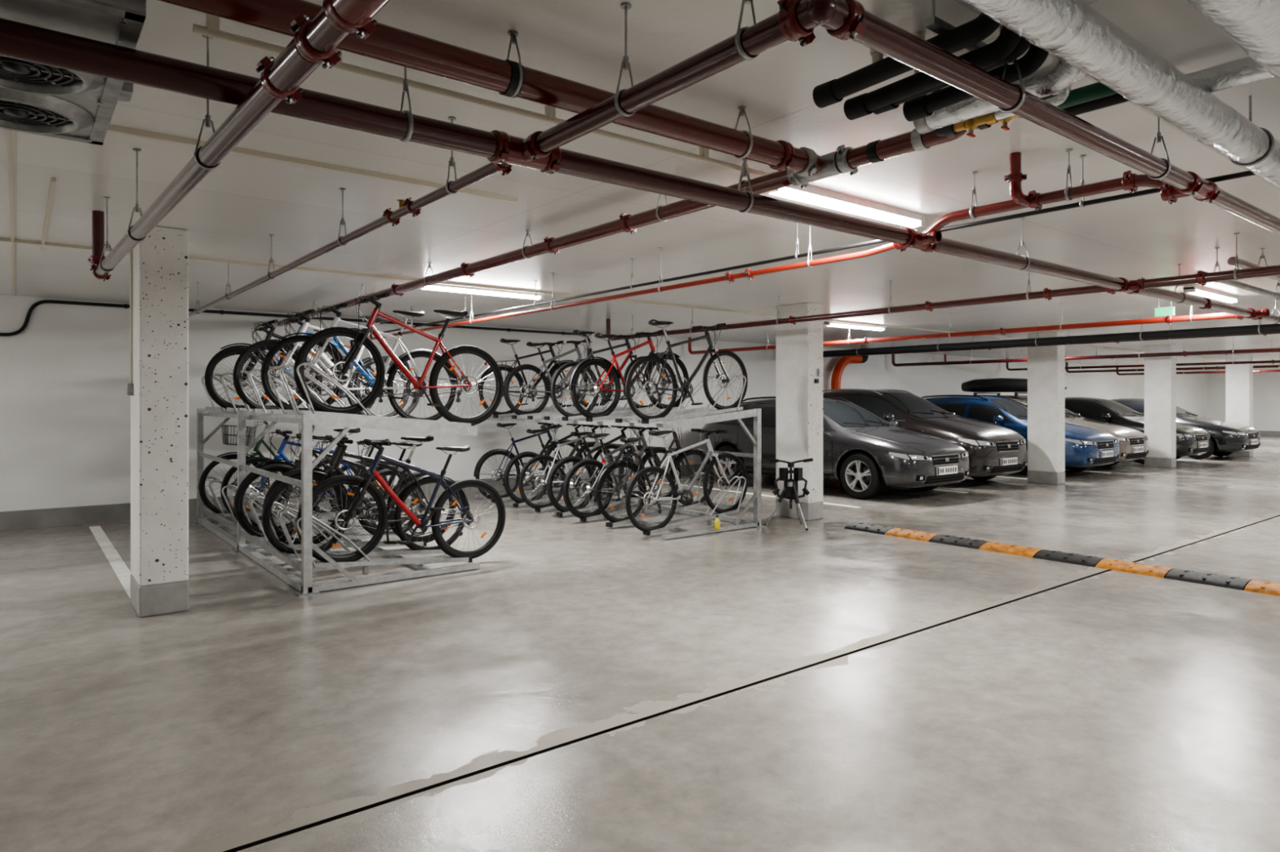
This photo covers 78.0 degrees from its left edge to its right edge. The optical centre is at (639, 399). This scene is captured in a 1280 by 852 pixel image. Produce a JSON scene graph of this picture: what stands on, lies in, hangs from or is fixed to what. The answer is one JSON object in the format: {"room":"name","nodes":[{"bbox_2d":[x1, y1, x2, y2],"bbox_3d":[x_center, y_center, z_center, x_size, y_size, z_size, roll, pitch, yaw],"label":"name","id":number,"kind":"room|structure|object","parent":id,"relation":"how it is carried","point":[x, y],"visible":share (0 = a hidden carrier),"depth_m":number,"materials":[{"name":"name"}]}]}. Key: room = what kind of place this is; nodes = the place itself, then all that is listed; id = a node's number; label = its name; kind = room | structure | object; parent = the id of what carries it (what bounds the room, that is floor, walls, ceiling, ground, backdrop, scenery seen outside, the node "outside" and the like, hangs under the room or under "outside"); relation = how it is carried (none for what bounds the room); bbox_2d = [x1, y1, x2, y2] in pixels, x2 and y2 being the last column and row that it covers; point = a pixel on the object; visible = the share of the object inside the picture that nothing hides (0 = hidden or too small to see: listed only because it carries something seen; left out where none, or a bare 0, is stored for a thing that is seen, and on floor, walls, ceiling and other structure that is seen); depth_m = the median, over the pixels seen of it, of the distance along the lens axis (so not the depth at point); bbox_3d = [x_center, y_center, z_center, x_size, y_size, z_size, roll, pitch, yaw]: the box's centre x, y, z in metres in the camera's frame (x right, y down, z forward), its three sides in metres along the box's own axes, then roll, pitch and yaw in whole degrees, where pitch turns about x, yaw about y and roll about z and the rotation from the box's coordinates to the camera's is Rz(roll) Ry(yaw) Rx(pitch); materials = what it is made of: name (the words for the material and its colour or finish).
{"room":"parking garage","nodes":[
{"label":"parking garage","id":0,"kind":"room"},
{"bbox_2d":[0,294,1208,511],"bbox_3d":[5.742,0.135,18.548,44.400,2.530,0.200,0,0,-38],"label":"wall","id":1,"kind":"structure","parent":0,"point":[65,406],"depth_m":10.06,"materials":[{"name":"white paint"}]},
{"bbox_2d":[0,300,590,359],"bbox_3d":[-6.104,-0.830,9.038,13.418,0.560,0.048,0,0,-38],"label":"cable","id":2,"kind":"object","parent":1,"relation":"attached to","point":[33,306],"visible":0.75,"depth_m":9.91,"materials":[{"name":"black plastic"}]},
{"bbox_2d":[0,464,715,530],"bbox_3d":[5.808,1.300,18.465,44.000,0.200,0.012,0,0,-38],"label":"baseboard","id":3,"kind":"structure","parent":1,"relation":"attached to","point":[45,517],"depth_m":8.99,"materials":[{"name":"grey paint"}]},
{"bbox_2d":[831,355,868,389],"bbox_3d":[4.541,0.135,17.275,1.238,2.530,0.290,0,0,-38],"label":"riser pipe","id":4,"kind":"object","parent":1,"relation":"attached to","point":[837,371],"visible":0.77,"depth_m":16.96,"materials":[{"name":"orange"}]},
{"bbox_2d":[0,435,1279,851],"bbox_3d":[11.350,1.415,11.445,44.000,0.030,17.900,0,0,-38],"label":"floor","id":5,"kind":"structure","parent":0,"point":[781,686],"depth_m":3.80,"materials":[{"name":"grey concrete"}]},
{"bbox_2d":[88,525,131,598],"bbox_3d":[-4.795,1.399,7.171,0.100,0.003,4.000,0,0,-38],"label":"parking line","id":6,"kind":"object","parent":5,"relation":"on","point":[120,568],"visible":0.79,"depth_m":6.95,"materials":[{"name":"white paint"}]},
{"bbox_2d":[130,226,188,586],"bbox_3d":[-3.258,0.035,5.353,0.280,2.330,0.500,0,0,-38],"label":"column","id":7,"kind":"structure","parent":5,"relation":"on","point":[159,403],"depth_m":5.16,"materials":[{"name":"concrete"}]},
{"bbox_2d":[125,249,133,395],"bbox_3d":[-3.444,-0.580,5.333,0.035,1.100,0.080,0,0,-38],"label":"socket","id":8,"kind":"object","parent":7,"relation":"attached to","point":[129,387],"visible":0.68,"depth_m":5.33,"materials":[{"name":"beige"}]},
{"bbox_2d":[130,573,189,617],"bbox_3d":[-3.258,1.300,5.353,0.284,0.200,0.504,0,0,-38],"label":"plinth","id":9,"kind":"object","parent":5,"relation":"on","point":[168,597],"visible":0.84,"depth_m":5.16,"materials":[{"name":"grey concrete"}]},
{"bbox_2d":[192,362,479,596],"bbox_3d":[-3.190,0.561,7.789,1.485,1.678,4.340,0,0,-38],"label":"bicycle rack","id":10,"kind":"object","parent":5,"relation":"on","point":[304,586],"visible":0.73,"depth_m":6.45,"materials":[{"name":"silver metal"}]},
{"bbox_2d":[198,420,359,513],"bbox_3d":[-3.988,0.758,8.956,1.758,1.118,0.577,7,-4,-38],"label":"bicycle","id":11,"kind":"object","parent":10,"relation":"on","point":[202,480],"depth_m":8.62,"materials":[{"name":"black rubber"}]},
{"bbox_2d":[209,324,367,407],"bbox_3d":[-3.943,-0.346,8.991,1.758,1.047,0.544,7,-4,-38],"label":"bicycle","id":12,"kind":"object","parent":10,"relation":"on","point":[264,329],"depth_m":8.79,"materials":[{"name":"black metal"}]},
{"bbox_2d":[204,320,376,414],"bbox_3d":[-3.652,-0.311,8.456,1.768,0.976,0.544,7,-4,-38],"label":"bicycle","id":13,"kind":"object","parent":10,"relation":"on","point":[210,369],"depth_m":8.10,"materials":[{"name":"black metal"}]},
{"bbox_2d":[220,427,387,519],"bbox_3d":[-3.547,0.793,8.539,1.740,1.047,0.544,7,-4,-38],"label":"bicycle","id":14,"kind":"object","parent":10,"relation":"on","point":[346,467],"depth_m":8.26,"materials":[{"name":"black metal"}]},
{"bbox_2d":[232,315,409,416],"bbox_3d":[-3.178,-0.312,8.066,1.750,0.976,0.544,7,-4,-38],"label":"bicycle","id":15,"kind":"object","parent":10,"relation":"on","point":[300,320],"depth_m":7.98,"materials":[{"name":"black metal"}]},
{"bbox_2d":[233,309,419,417],"bbox_3d":[-2.898,-0.347,7.523,1.740,1.047,0.544,7,-4,-38],"label":"bicycle","id":16,"kind":"object","parent":10,"relation":"on","point":[237,371],"depth_m":7.33,"materials":[{"name":"metal"}]},
{"bbox_2d":[233,433,423,537],"bbox_3d":[-2.869,0.828,7.482,1.750,0.976,0.544,7,-4,-38],"label":"bicycle","id":17,"kind":"object","parent":10,"relation":"on","point":[241,517],"depth_m":7.20,"materials":[{"name":"black metal"}]},
{"bbox_2d":[245,424,416,529],"bbox_3d":[-3.042,0.758,7.919,1.758,1.118,0.577,7,-4,-38],"label":"bicycle","id":18,"kind":"object","parent":10,"relation":"on","point":[378,468],"depth_m":7.73,"materials":[{"name":"black metal"}]},
{"bbox_2d":[262,435,456,544],"bbox_3d":[-2.465,0.828,7.163,1.750,0.976,0.544,7,-4,-38],"label":"bicycle","id":19,"kind":"object","parent":10,"relation":"on","point":[406,480],"depth_m":7.23,"materials":[{"name":"black rubber"}]},
{"bbox_2d":[261,302,458,420],"bbox_3d":[-2.425,-0.346,7.068,1.758,1.047,0.544,7,-4,-38],"label":"bicycle","id":20,"kind":"object","parent":10,"relation":"on","point":[392,371],"depth_m":7.02,"materials":[{"name":"white metal"}]},
{"bbox_2d":[262,435,469,554],"bbox_3d":[-2.246,0.794,6.712,1.758,1.047,0.544,7,-4,-38],"label":"bicycle","id":21,"kind":"object","parent":10,"relation":"on","point":[412,486],"depth_m":6.66,"materials":[{"name":"black rubber"}]},
{"bbox_2d":[293,292,503,425],"bbox_3d":[-1.877,-0.312,6.418,1.750,0.976,0.544,7,-4,-38],"label":"bicycle","id":22,"kind":"object","parent":10,"relation":"on","point":[361,338],"depth_m":6.32,"materials":[{"name":"red metal"}]},
{"bbox_2d":[296,439,505,562],"bbox_3d":[-1.861,0.828,6.430,1.750,0.976,0.544,7,-4,-38],"label":"bicycle","id":23,"kind":"object","parent":10,"relation":"on","point":[349,512],"depth_m":6.42,"materials":[{"name":"black rubber"}]},
{"bbox_2d":[473,374,765,539],"bbox_3d":[-0.511,0.561,9.955,1.485,1.678,4.260,0,0,-38],"label":"bicycle rack","id":24,"kind":"object","parent":5,"relation":"on","point":[676,419],"visible":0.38,"depth_m":8.93,"materials":[{"name":"silver metal"}]},
{"bbox_2d":[473,422,583,500],"bbox_3d":[-1.527,0.794,11.026,1.758,1.047,0.544,-7,4,-38],"label":"bicycle","id":25,"kind":"object","parent":24,"relation":"on","point":[499,474],"depth_m":10.82,"materials":[{"name":"metal"}]},
{"bbox_2d":[476,338,587,415],"bbox_3d":[-1.465,-0.346,10.947,1.758,1.047,0.544,-7,4,-38],"label":"bicycle","id":26,"kind":"object","parent":24,"relation":"on","point":[556,366],"depth_m":10.80,"materials":[{"name":"black metal"}]},
{"bbox_2d":[503,338,613,415],"bbox_3d":[-1.067,-0.312,10.624,1.750,0.976,0.544,-7,4,-38],"label":"bicycle","id":27,"kind":"object","parent":24,"relation":"on","point":[528,390],"depth_m":10.43,"materials":[{"name":"metal"}]},
{"bbox_2d":[503,423,613,503],"bbox_3d":[-1.067,0.828,10.624,1.750,0.976,0.544,-7,4,-38],"label":"bicycle","id":28,"kind":"object","parent":24,"relation":"on","point":[526,454],"depth_m":10.40,"materials":[{"name":"black metal"}]},
{"bbox_2d":[518,424,631,509],"bbox_3d":[-0.807,0.793,10.129,1.740,1.047,0.544,-7,4,-38],"label":"bicycle","id":29,"kind":"object","parent":24,"relation":"on","point":[543,482],"depth_m":9.90,"materials":[{"name":"metal"}]},
{"bbox_2d":[546,425,661,512],"bbox_3d":[-0.416,0.828,9.800,1.750,0.976,0.544,-7,4,-38],"label":"bicycle","id":30,"kind":"object","parent":24,"relation":"on","point":[570,459],"depth_m":9.59,"materials":[{"name":"black metal"}]},
{"bbox_2d":[550,329,665,417],"bbox_3d":[-0.365,-0.347,9.650,1.740,1.047,0.544,-7,4,-38],"label":"bicycle","id":31,"kind":"object","parent":24,"relation":"on","point":[576,332],"depth_m":9.48,"materials":[{"name":"metal"}]},
{"bbox_2d":[562,426,681,519],"bbox_3d":[-0.185,0.828,9.346,1.750,0.976,0.544,-7,4,-38],"label":"bicycle","id":32,"kind":"object","parent":24,"relation":"on","point":[589,488],"depth_m":9.16,"materials":[{"name":"metal"}]},
{"bbox_2d":[568,329,688,418],"bbox_3d":[-0.099,-0.311,9.223,1.768,0.976,0.544,-7,4,-38],"label":"bicycle","id":33,"kind":"object","parent":24,"relation":"on","point":[616,374],"depth_m":9.06,"materials":[{"name":"black metal"}]},
{"bbox_2d":[594,427,714,523],"bbox_3d":[0.191,0.758,9.006,1.758,1.118,0.577,-7,4,-38],"label":"bicycle","id":34,"kind":"object","parent":24,"relation":"on","point":[622,491],"depth_m":8.83,"materials":[{"name":"white metal"}]},
{"bbox_2d":[625,319,747,420],"bbox_3d":[0.525,-0.347,8.441,1.740,1.047,0.505,-7,4,-38],"label":"bicycle","id":35,"kind":"object","parent":24,"relation":"on","point":[654,388],"depth_m":8.33,"materials":[{"name":"metal"}]},
{"bbox_2d":[625,428,747,532],"bbox_3d":[0.525,0.793,8.441,1.740,1.047,0.544,-7,4,-38],"label":"bicycle","id":36,"kind":"object","parent":24,"relation":"on","point":[653,500],"depth_m":8.32,"materials":[{"name":"silver metal"}]},
{"bbox_2d":[714,515,719,529],"bbox_3d":[0.808,1.278,8.257,0.059,0.147,0.060,0,0,-38],"label":"spray bottle","id":37,"kind":"object","parent":5,"relation":"on","point":[717,522],"visible":1,"depth_m":8.23,"materials":[{"name":"yellow plastic"}]},
{"bbox_2d":[662,481,861,507],"bbox_3d":[1.514,1.399,11.961,0.100,0.003,4.300,0,0,-38],"label":"parking line","id":38,"kind":"object","parent":5,"relation":"on","point":[663,482],"visible":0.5,"depth_m":11.51,"materials":[{"name":"white paint"}]},
{"bbox_2d":[764,457,813,530],"bbox_3d":[1.718,1.024,8.718,0.502,0.763,0.491,0,0,-38],"label":"tripod stand","id":39,"kind":"object","parent":5,"relation":"on","point":[790,491],"visible":1,"depth_m":8.72,"materials":[{"name":"black metal"}]},
{"bbox_2d":[775,302,822,503],"bbox_3d":[1.899,0.035,9.424,0.280,2.330,0.500,0,0,-38],"label":"column","id":40,"kind":"structure","parent":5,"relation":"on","point":[798,346],"depth_m":9.27,"materials":[{"name":"concrete"}]},
{"bbox_2d":[814,368,822,383],"bbox_3d":[2.091,-0.280,9.238,0.120,0.170,0.030,0,0,-38],"label":"switch box","id":41,"kind":"object","parent":40,"relation":"attached to","point":[820,371],"visible":1,"depth_m":9.23,"materials":[{"name":"black plastic"}]},
{"bbox_2d":[775,499,823,520],"bbox_3d":[1.899,1.300,9.424,0.284,0.200,0.504,0,0,-38],"label":"plinth","id":42,"kind":"object","parent":5,"relation":"on","point":[812,511],"visible":0.8,"depth_m":9.28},
{"bbox_2d":[698,396,969,498],"bbox_3d":[2.953,0.672,12.687,2.094,1.455,4.300,0,0,-38],"label":"car","id":43,"kind":"object","parent":5,"relation":"on","point":[865,452],"visible":0.68,"depth_m":11.42,"materials":[{"name":"grey paint"}]},
{"bbox_2d":[822,388,1026,480],"bbox_3d":[4.525,0.598,14.311,2.125,1.603,4.400,0,0,-38],"label":"car","id":44,"kind":"object","parent":5,"relation":"on","point":[993,450],"visible":0.52,"depth_m":12.91,"materials":[{"name":"black paint"}]},
{"bbox_2d":[933,488,968,493],"bbox_3d":[3.594,1.399,13.603,0.100,0.003,4.300,0,0,-38],"label":"parking line","id":45,"kind":"object","parent":5,"relation":"on","point":[934,489],"visible":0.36,"depth_m":12.13,"materials":[{"name":"white paint"}]},
{"bbox_2d":[996,475,1026,479],"bbox_3d":[5.792,1.399,15.338,0.100,0.003,4.300,0,0,-38],"label":"parking line","id":46,"kind":"object","parent":5,"relation":"on","point":[997,476],"visible":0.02,"depth_m":14.16,"materials":[{"name":"white paint"}]},
{"bbox_2d":[921,395,1119,472],"bbox_3d":[7.128,0.648,15.984,2.124,1.504,4.300,0,0,-38],"label":"car","id":47,"kind":"object","parent":5,"relation":"on","point":[1086,447],"visible":0.46,"depth_m":14.85,"materials":[{"name":"blue paint"}]},
{"bbox_2d":[1026,470,1065,484],"bbox_3d":[6.852,1.300,13.334,0.284,0.200,0.504,0,0,-38],"label":"plinth","id":48,"kind":"object","parent":5,"relation":"on","point":[1037,477],"visible":0.87,"depth_m":13.20,"materials":[{"name":"grey paint"}]},
{"bbox_2d":[1027,331,1065,472],"bbox_3d":[6.852,0.035,13.334,0.280,2.330,0.500,0,0,-38],"label":"column","id":49,"kind":"structure","parent":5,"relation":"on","point":[1046,364],"depth_m":13.20,"materials":[{"name":"concrete"}]},
{"bbox_2d":[961,377,1148,466],"bbox_3d":[8.457,0.456,17.287,2.125,1.888,4.400,0,0,-38],"label":"car","id":50,"kind":"object","parent":5,"relation":"on","point":[1133,443],"visible":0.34,"depth_m":16.36,"materials":[{"name":"brown paint"}]},
{"bbox_2d":[844,522,1279,595],"bbox_3d":[5.991,1.373,4.112,0.340,0.054,11.722,0,0,-38],"label":"bump","id":51,"kind":"object","parent":5,"relation":"on","point":[1235,583],"visible":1,"depth_m":6.73},
{"bbox_2d":[1065,396,1211,463],"bbox_3d":[10.848,0.663,18.857,2.125,1.473,4.400,0,0,-38],"label":"car","id":52,"kind":"object","parent":5,"relation":"on","point":[1191,440],"visible":0.33,"depth_m":17.73,"materials":[{"name":"black paint"}]},
{"bbox_2d":[1143,457,1176,468],"bbox_3d":[10.855,1.300,16.494,0.284,0.200,0.504,0,0,-38],"label":"plinth","id":53,"kind":"object","parent":5,"relation":"on","point":[1148,461],"visible":0.82,"depth_m":16.37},
{"bbox_2d":[1144,345,1176,458],"bbox_3d":[10.855,0.035,16.494,0.280,2.330,0.500,0,0,-38],"label":"column","id":54,"kind":"structure","parent":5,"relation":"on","point":[1160,372],"depth_m":16.37,"materials":[{"name":"concrete"}]},
{"bbox_2d":[1110,398,1260,459],"bbox_3d":[12.957,0.678,20.140,2.125,1.443,4.400,0,0,-38],"label":"car","id":55,"kind":"object","parent":5,"relation":"on","point":[1227,438],"visible":0.38,"depth_m":18.45,"materials":[{"name":"grey paint"}]},
{"bbox_2d":[1225,354,1253,427],"bbox_3d":[14.975,0.035,19.747,0.280,2.330,0.500,0,0,-38],"label":"column","id":56,"kind":"structure","parent":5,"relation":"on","point":[1238,377],"depth_m":19.62,"materials":[{"name":"concrete"}]},
{"bbox_2d":[1228,450,1253,457],"bbox_3d":[14.975,1.300,19.747,0.284,0.200,0.504,0,0,-38],"label":"plinth","id":57,"kind":"object","parent":5,"relation":"on","point":[1250,453],"visible":0.39,"depth_m":19.59,"materials":[{"name":"grey paint"}]},
{"bbox_2d":[0,0,1279,371],"bbox_3d":[11.350,-1.230,11.445,44.400,0.200,18.300,0,0,-38],"label":"ceiling","id":58,"kind":"structure","parent":0,"point":[231,214],"depth_m":4.38,"materials":[{"name":"white paint"}]},
{"bbox_2d":[6,129,14,296],"bbox_3d":[-4.415,-1.120,5.560,0.020,0.020,7.400,0,0,-38],"label":"channel","id":59,"kind":"object","parent":58,"relation":"attached to","point":[10,133],"visible":0.64,"depth_m":4.29,"materials":[{"name":"beige metal"}]},
{"bbox_2d":[40,177,56,251],"bbox_3d":[-3.724,-1.120,4.959,0.020,0.020,2.400,0,0,-38],"label":"channel","id":60,"kind":"object","parent":58,"relation":"attached to","point":[53,180],"visible":1,"depth_m":4.64,"materials":[{"name":"beige metal"}]},
{"bbox_2d":[0,0,146,145],"bbox_3d":[-2.190,-1.004,1.813,1.770,0.252,1.200,0,0,-38],"label":"ventilation unit","id":61,"kind":"object","parent":58,"relation":"attached to","point":[36,99],"visible":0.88,"depth_m":2.22,"materials":[{"name":"grey metal"}]},
{"bbox_2d":[88,0,390,281],"bbox_3d":[-1.720,-0.913,2.907,0.111,0.433,4.895,0,0,-40],"label":"pipe","id":62,"kind":"object","parent":58,"relation":"hanging from","point":[315,42],"visible":0.99,"depth_m":1.92,"materials":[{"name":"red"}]},
{"bbox_2d":[106,124,517,202],"bbox_3d":[-2.731,-1.118,2.813,5.200,0.024,0.024,0,0,-38],"label":"channel","id":63,"kind":"object","parent":58,"relation":"attached to","point":[112,128],"visible":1,"depth_m":3.71,"materials":[{"name":"beige"}]},
{"bbox_2d":[188,116,511,318],"bbox_3d":[-2.872,-0.969,5.848,0.086,0.322,7.900,0,0,-38],"label":"pipe","id":64,"kind":"object","parent":58,"relation":"hanging from","point":[406,206],"visible":0.8,"depth_m":3.67,"materials":[{"name":"red metal"}]},
{"bbox_2d":[418,284,543,300],"bbox_3d":[-1.573,-1.093,7.931,1.360,0.075,0.095,0,0,-38],"label":"ceiling light","id":65,"kind":"object","parent":58,"relation":"attached to","point":[442,287],"depth_m":7.89,"materials":[{"name":"white plastic"}]},
{"bbox_2d":[192,13,769,176],"bbox_3d":[-0.291,-1.094,3.139,2.632,0.072,0.158,0,0,-38],"label":"pipe","id":66,"kind":"object","parent":58,"relation":"attached to","point":[211,29],"visible":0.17,"depth_m":2.77,"materials":[{"name":"metal"}]},
{"bbox_2d":[156,0,822,176],"bbox_3d":[-2.639,-1.027,0.656,8.570,0.211,0.134,0,0,-38],"label":"pipe","id":67,"kind":"object","parent":58,"relation":"hanging from","point":[388,44],"visible":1,"depth_m":2.37,"materials":[{"name":"red metal"}]},
{"bbox_2d":[277,128,968,326],"bbox_3d":[-1.753,-1.026,6.478,0.205,0.209,9.418,0,0,-38],"label":"pipe","id":68,"kind":"object","parent":58,"relation":"attached to","point":[844,160],"visible":0.81,"depth_m":3.98,"materials":[{"name":"red metal"}]},
{"bbox_2d":[369,225,894,340],"bbox_3d":[-1.095,-0.955,7.439,0.080,0.350,8.198,0,0,-38],"label":"pipe","id":69,"kind":"object","parent":58,"relation":"hanging from","point":[748,273],"visible":0.92,"depth_m":5.57,"materials":[{"name":"red metal"}]},
{"bbox_2d":[0,17,1279,324],"bbox_3d":[11.064,-0.960,11.767,43.850,0.340,0.252,0,0,-38],"label":"pipe","id":70,"kind":"object","parent":58,"relation":"hanging from","point":[19,41],"visible":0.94,"depth_m":2.60,"materials":[{"name":"red metal"}]},
{"bbox_2d":[0,237,1279,364],"bbox_3d":[7.818,-1.118,15.192,42.900,0.024,0.024,0,0,-38],"label":"channel","id":71,"kind":"object","parent":58,"relation":"attached to","point":[2,239],"visible":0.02,"depth_m":7.68,"materials":[{"name":"metal"}]},
{"bbox_2d":[533,0,819,153],"bbox_3d":[0.009,-0.971,2.199,0.079,0.318,1.240,0,0,-38],"label":"pipe","id":72,"kind":"object","parent":58,"relation":"hanging from","point":[748,42],"visible":0.95,"depth_m":2.06,"materials":[{"name":"metal"}]},
{"bbox_2d":[382,154,1255,333],"bbox_3d":[1.891,-1.010,3.850,0.037,0.241,17.500,0,0,-38],"label":"pipe","id":73,"kind":"object","parent":58,"relation":"attached to","point":[1082,203],"visible":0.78,"depth_m":4.60,"materials":[{"name":"metal"}]},
{"bbox_2d":[760,185,924,228],"bbox_3d":[1.178,-1.093,4.447,1.360,0.075,0.095,0,0,-38],"label":"ceiling light","id":74,"kind":"object","parent":58,"relation":"attached to","point":[810,194],"depth_m":4.40,"materials":[{"name":"white plastic"}]},
{"bbox_2d":[823,320,885,331],"bbox_3d":[3.191,-1.093,11.693,1.360,0.075,0.095,0,0,-38],"label":"ceiling light","id":75,"kind":"object","parent":58,"relation":"attached to","point":[825,323],"depth_m":11.61,"materials":[{"name":"white plastic"}]},
{"bbox_2d":[605,271,1106,341],"bbox_3d":[1.570,-0.965,8.501,0.104,0.330,6.560,0,0,-38],"label":"pipe","id":76,"kind":"object","parent":58,"relation":"hanging from","point":[1046,293],"visible":0.89,"depth_m":7.33,"materials":[{"name":"red metal"}]},
{"bbox_2d":[812,0,1048,121],"bbox_3d":[0.875,-1.020,2.361,0.400,0.236,0.640,0,0,-38],"label":"pipes","id":77,"kind":"object","parent":58,"relation":"attached to","point":[912,91],"visible":0.77,"depth_m":2.32,"materials":[{"name":"black rubber"}]},
{"bbox_2d":[688,293,1236,354],"bbox_3d":[3.436,-0.965,11.140,0.104,0.330,8.230,0,0,-38],"label":"pipe","id":78,"kind":"object","parent":58,"relation":"hanging from","point":[1169,319],"visible":0.97,"depth_m":9.60,"materials":[{"name":"red"}]},
{"bbox_2d":[912,53,1086,137],"bbox_3d":[1.189,-1.015,2.578,0.351,0.230,0.597,0,0,-38],"label":"pipe","id":79,"kind":"object","parent":58,"relation":"attached to","point":[971,114],"visible":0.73,"depth_m":2.52,"materials":[{"name":"silver metal"}]},
{"bbox_2d":[777,0,1279,235],"bbox_3d":[14.689,-0.964,13.038,36.585,0.332,0.172,0,0,-38],"label":"pipe","id":80,"kind":"object","parent":58,"relation":"hanging from","point":[843,20],"visible":0.95,"depth_m":2.15,"materials":[{"name":"red metal"}]},
{"bbox_2d":[922,148,1162,235],"bbox_3d":[1.810,-0.978,3.623,0.225,0.304,1.263,0,0,-38],"label":"pipe","id":81,"kind":"object","parent":58,"relation":"hanging from","point":[1130,181],"visible":0.95,"depth_m":3.61,"materials":[{"name":"red metal"}]},
{"bbox_2d":[822,307,1279,356],"bbox_3d":[8.101,-0.970,9.105,0.125,0.321,17.254,0,0,-38],"label":"drain pipe","id":82,"kind":"object","parent":58,"relation":"hanging from","point":[1266,328],"visible":0.84,"depth_m":11.35,"materials":[{"name":"black metal"}]},
{"bbox_2d":[822,324,1279,357],"bbox_3d":[8.932,-0.990,9.746,0.104,0.280,17.230,0,0,-38],"label":"pipe","id":83,"kind":"object","parent":58,"relation":"hanging from","point":[1264,334],"visible":0.34,"depth_m":12.38,"materials":[{"name":"red"}]},
{"bbox_2d":[1018,82,1129,118],"bbox_3d":[1.504,-1.062,2.714,0.175,0.136,0.416,0,0,-38],"label":"pipe","id":84,"kind":"object","parent":58,"relation":"attached to","point":[1095,96],"visible":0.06,"depth_m":2.65,"materials":[{"name":"green"}]},
{"bbox_2d":[891,343,1279,366],"bbox_3d":[11.168,-0.938,11.514,0.113,0.384,17.234,0,0,-38],"label":"pipe","id":85,"kind":"object","parent":58,"relation":"hanging from","point":[1184,353],"visible":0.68,"depth_m":14.48,"materials":[{"name":"red"}]},
{"bbox_2d":[944,342,1272,362],"bbox_3d":[12.898,-0.992,12.873,0.095,0.276,17.225,0,0,-38],"label":"pipe","id":86,"kind":"object","parent":58,"relation":"hanging from","point":[1183,343],"visible":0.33,"depth_m":16.88,"materials":[{"name":"red"}]},
{"bbox_2d":[960,0,1279,187],"bbox_3d":[8.900,-0.999,8.173,35.900,0.262,0.144,0,0,-38],"label":"insulated pipe","id":87,"kind":"object","parent":58,"relation":"attached to","point":[1072,31],"visible":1,"depth_m":2.18,"materials":[{"name":"silver metal"}]},
{"bbox_2d":[1005,355,1279,370],"bbox_3d":[15.329,-0.950,14.796,0.104,0.360,17.230,0,0,-38],"label":"pipe","id":88,"kind":"object","parent":58,"relation":"hanging from","point":[1273,362],"visible":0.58,"depth_m":18.28,"materials":[{"name":"red"}]},
{"bbox_2d":[1154,298,1174,316],"bbox_3d":[5.824,-1.030,8.777,0.040,0.200,0.190,0,0,-38],"label":"exit sign","id":89,"kind":"object","parent":58,"relation":"hanging from","point":[1165,311],"visible":0.86,"depth_m":8.77,"materials":[{"name":"green plastic"}]},
{"bbox_2d":[1065,355,1279,373],"bbox_3d":[18.153,-0.958,17.029,0.113,0.344,17.234,0,0,-38],"label":"pipe","id":90,"kind":"object","parent":58,"relation":"hanging from","point":[1066,363],"visible":0.84,"depth_m":21.48,"materials":[{"name":"red"}]},
{"bbox_2d":[1115,365,1279,375],"bbox_3d":[21.057,-0.958,19.322,0.113,0.344,17.234,0,0,-38],"label":"pipe","id":91,"kind":"object","parent":58,"relation":"hanging from","point":[1254,371],"visible":0.64,"depth_m":24.21,"materials":[{"name":"red"}]},
{"bbox_2d":[1183,284,1238,303],"bbox_3d":[5.942,-1.093,8.208,1.360,0.075,0.095,0,0,-38],"label":"ceiling light","id":92,"kind":"object","parent":58,"relation":"attached to","point":[1191,289],"depth_m":8.08,"materials":[{"name":"white plastic"}]},
{"bbox_2d":[1142,232,1279,288],"bbox_3d":[6.391,-0.963,2.395,0.111,0.333,8.840,0,0,-38],"label":"pipe","id":93,"kind":"object","parent":58,"relation":"hanging from","point":[1202,277],"visible":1,"depth_m":5.43,"materials":[{"name":"red metal"}]},
{"bbox_2d":[1185,56,1273,93],"bbox_3d":[1.858,-1.060,2.569,0.080,0.120,0.390,0,0,-38],"label":"ventilation duct","id":94,"kind":"object","parent":58,"relation":"attached to","point":[1243,71],"visible":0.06,"depth_m":2.50,"materials":[{"name":"silver metal"}]},
{"bbox_2d":[1186,0,1279,81],"bbox_3d":[9.098,-1.006,7.922,35.900,0.248,0.196,0,0,-38],"label":"insulated pipe","id":95,"kind":"object","parent":58,"relation":"attached to","point":[1253,25],"visible":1,"depth_m":1.88,"materials":[{"name":"silver metal"}]},
{"bbox_2d":[1194,247,1279,299],"bbox_3d":[16.216,-1.000,15.287,31.200,0.260,0.064,0,0,-38],"label":"pipe","id":96,"kind":"object","parent":58,"relation":"attached to","point":[1233,283],"visible":0.59,"depth_m":6.26,"materials":[{"name":"brown metal"}]},
{"bbox_2d":[1226,248,1279,281],"bbox_3d":[16.340,-1.020,15.130,31.200,0.220,0.104,0,0,-38],"label":"pipe","id":97,"kind":"object","parent":58,"relation":"attached to","point":[1242,264],"visible":0.45,"depth_m":5.59,"materials":[{"name":"red metal"}]},
{"bbox_2d":[1208,372,1279,431],"bbox_3d":[28.696,0.135,25.139,0.200,2.530,17.900,0,0,-38],"label":"wall","id":98,"kind":"structure","parent":0,"point":[1266,385],"depth_m":30.76,"materials":[{"name":"white paint"}]},
{"bbox_2d":[1258,431,1279,436],"bbox_3d":[28.613,1.300,25.073,0.012,0.200,17.870,0,0,-38],"label":"baseboard","id":99,"kind":"structure","parent":98,"relation":"attached to","point":[1273,433],"depth_m":30.49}
]}

